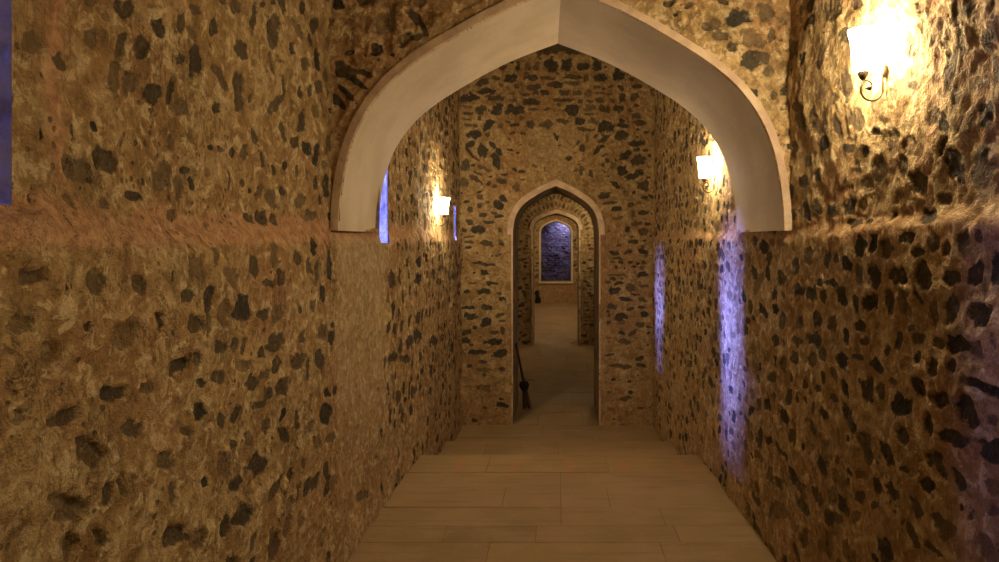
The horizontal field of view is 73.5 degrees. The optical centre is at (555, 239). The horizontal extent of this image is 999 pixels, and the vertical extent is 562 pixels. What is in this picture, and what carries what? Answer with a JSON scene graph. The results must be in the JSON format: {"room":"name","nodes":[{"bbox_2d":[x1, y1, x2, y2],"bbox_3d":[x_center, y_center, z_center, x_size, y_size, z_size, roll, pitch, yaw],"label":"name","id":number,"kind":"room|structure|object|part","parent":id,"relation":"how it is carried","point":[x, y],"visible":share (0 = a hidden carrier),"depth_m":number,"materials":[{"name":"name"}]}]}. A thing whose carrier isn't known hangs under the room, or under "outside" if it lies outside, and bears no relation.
{"room":"castle corridor","nodes":[
{"label":"castle corridor","id":0,"kind":"room"},
{"bbox_2d":[0,0,462,561],"bbox_3d":[-1.091,0.240,2.925,0.145,3.920,9.050,0,0,0],"label":"wall","id":1,"kind":"structure","parent":0,"point":[195,367],"depth_m":2.02,"materials":[{"name":"brown stone"}]},
{"bbox_2d":[0,0,11,204],"bbox_3d":[-1.520,-0.935,1.192,0.860,1.730,0.292,0,0,0],"label":"window","id":2,"kind":"structure","parent":1,"relation":"in","point":[5,5],"depth_m":1.33,"materials":[{"name":"blue glass"}]},
{"bbox_2d":[375,169,387,241],"bbox_3d":[-1.506,-0.547,4.105,0.888,1.125,0.198,0,0,0],"label":"window","id":3,"kind":"structure","parent":1,"relation":"in","point":[381,224],"depth_m":4.20,"materials":[{"name":"blue glass"}]},
{"bbox_2d":[436,198,449,225],"bbox_3d":[-1.006,-0.248,5.900,0.129,0.248,0.101,0,0,0],"label":"wall sconce","id":4,"kind":"object","parent":1,"relation":"attached to","point":[443,202],"visible":0.99,"depth_m":5.87,"materials":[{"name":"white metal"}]},
{"bbox_3d":[-0.992,-0.300,5.900,0.101,0.144,0.101,0,0,0],"label":"lamp shade","id":5,"kind":"part","parent":4,"relation":"part of","materials":[{"name":"white glass"}]},
{"bbox_2d":[453,205,455,239],"bbox_3d":[-1.506,-0.505,6.995,0.888,1.010,0.117,0,0,0],"label":"window","id":6,"kind":"structure","parent":1,"relation":"in","point":[454,206],"depth_m":7.05,"materials":[{"name":"blue glass"}]},
{"bbox_2d":[456,43,655,425],"bbox_3d":[0.000,-0.200,7.890,2.400,4.600,1.038,0,0,0],"label":"wall","id":7,"kind":"structure","parent":0,"point":[579,120],"depth_m":7.40,"materials":[{"name":"brown stone"}]},
{"bbox_2d":[507,179,604,425],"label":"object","id":8,"kind":"structure","parent":7,"relation":"in","point":[555,186],"depth_m":7.52,"materials":[{"name":"paint"}]},
{"bbox_2d":[518,194,593,345],"bbox_3d":[0.000,-0.190,13.390,2.400,4.620,0.836,0,0,0],"label":"wall","id":9,"kind":"structure","parent":0,"point":[555,201],"depth_m":13.00,"materials":[{"name":"brown stone"}]},
{"bbox_2d":[530,209,581,345],"bbox_3d":[0.000,0.738,13.385,1.031,2.685,0.830,0,0,0],"label":"door","id":10,"kind":"structure","parent":9,"relation":"in","point":[536,219],"depth_m":12.99,"materials":[{"name":"paint"}]},
{"bbox_2d":[535,216,576,302],"bbox_3d":[0.000,-0.175,21.899,2.600,4.650,0.066,0,0,0],"label":"wall","id":11,"kind":"structure","parent":0,"point":[548,293],"depth_m":21.90,"materials":[{"name":"brown stone"}]},
{"bbox_2d":[539,219,572,283],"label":"window","id":12,"kind":"structure","parent":11,"relation":"in","point":[555,220],"depth_m":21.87,"materials":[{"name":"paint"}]},
{"bbox_3d":[0.000,1.398,22.000,1.140,0.070,0.340,0,0,0],"label":"sill","id":13,"kind":"part","parent":12,"relation":"part of","materials":[{"name":"paint"}]},
{"bbox_2d":[329,0,792,232],"bbox_3d":[0.015,-1.252,3.620,2.370,2.415,0.960,0,0,0],"label":"arch","id":14,"kind":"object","parent":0,"point":[725,62],"depth_m":3.24,"materials":[{"name":"paint"}]},
{"bbox_2d":[347,303,776,561],"bbox_3d":[0.000,1.896,10.200,2.600,0.595,23.600,0,0,0],"label":"floor","id":15,"kind":"structure","parent":0,"point":[540,487],"depth_m":4.23,"materials":[{"name":"stone"}]},
{"bbox_2d":[515,343,534,409],"bbox_3d":[-0.408,1.617,7.867,0.165,0.877,0.511,0,0,28],"label":"broom","id":16,"kind":"object","parent":15,"relation":"on","point":[524,385],"visible":1,"depth_m":7.93,"materials":[{"name":"brown wood"}]},
{"bbox_3d":[-0.424,1.440,7.787,0.031,0.524,0.368,0,0,14],"label":"handle","id":17,"kind":"part","parent":16,"relation":"part of","materials":[{"name":"brown wood"}]},
{"bbox_2d":[535,290,540,302],"bbox_3d":[-0.590,1.845,21.692,0.189,0.430,0.193,0,0,27],"label":"sack","id":18,"kind":"object","parent":15,"relation":"on","point":[537,299],"visible":0.98,"depth_m":21.62,"materials":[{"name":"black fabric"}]},
{"bbox_2d":[652,0,998,561],"bbox_3d":[1.131,0.240,2.925,0.140,3.920,9.050,0,0,0],"label":"wall","id":19,"kind":"structure","parent":0,"point":[836,374],"depth_m":2.48,"materials":[{"name":"brown stone"}]},
{"bbox_2d":[697,157,715,192],"bbox_3d":[1.051,-0.453,4.660,0.129,0.248,0.101,0,0,0],"label":"wall sconce","id":20,"kind":"object","parent":19,"relation":"attached to","point":[703,162],"visible":1,"depth_m":4.63,"materials":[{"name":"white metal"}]},
{"bbox_3d":[1.037,-0.505,4.660,0.101,0.144,0.101,0,0,0],"label":"lamp shade","id":21,"kind":"part","parent":20,"relation":"part of","materials":[{"name":"white glass"}]},
{"bbox_3d":[1.067,-0.399,4.660,0.083,0.140,0.007,0,0,0],"label":"arm","id":22,"kind":"part","parent":20,"relation":"part of","materials":[{"name":"brown metal"}]},
{"bbox_2d":[848,26,886,101],"bbox_3d":[1.079,-0.603,2.310,0.129,0.248,0.101,0,0,0],"label":"wall sconce","id":23,"kind":"object","parent":19,"relation":"attached to","point":[862,39],"visible":1,"depth_m":2.28,"materials":[{"name":"white glass"}]},
{"bbox_3d":[1.065,-0.655,2.310,0.101,0.144,0.101,0,0,0],"label":"lamp shade","id":24,"kind":"part","parent":23,"relation":"part of","materials":[{"name":"white glass"}]},
{"bbox_3d":[1.095,-0.549,2.310,0.083,0.140,0.007,0,0,0],"label":"arm","id":25,"kind":"part","parent":23,"relation":"part of","materials":[{"name":"brown metal"}]},
{"bbox_3d":[1.136,-0.585,2.310,0.014,0.045,0.025,0,0,0],"label":"wall plate","id":26,"kind":"part","parent":23,"relation":"part of","materials":[{"name":"brown metal"}]}
]}

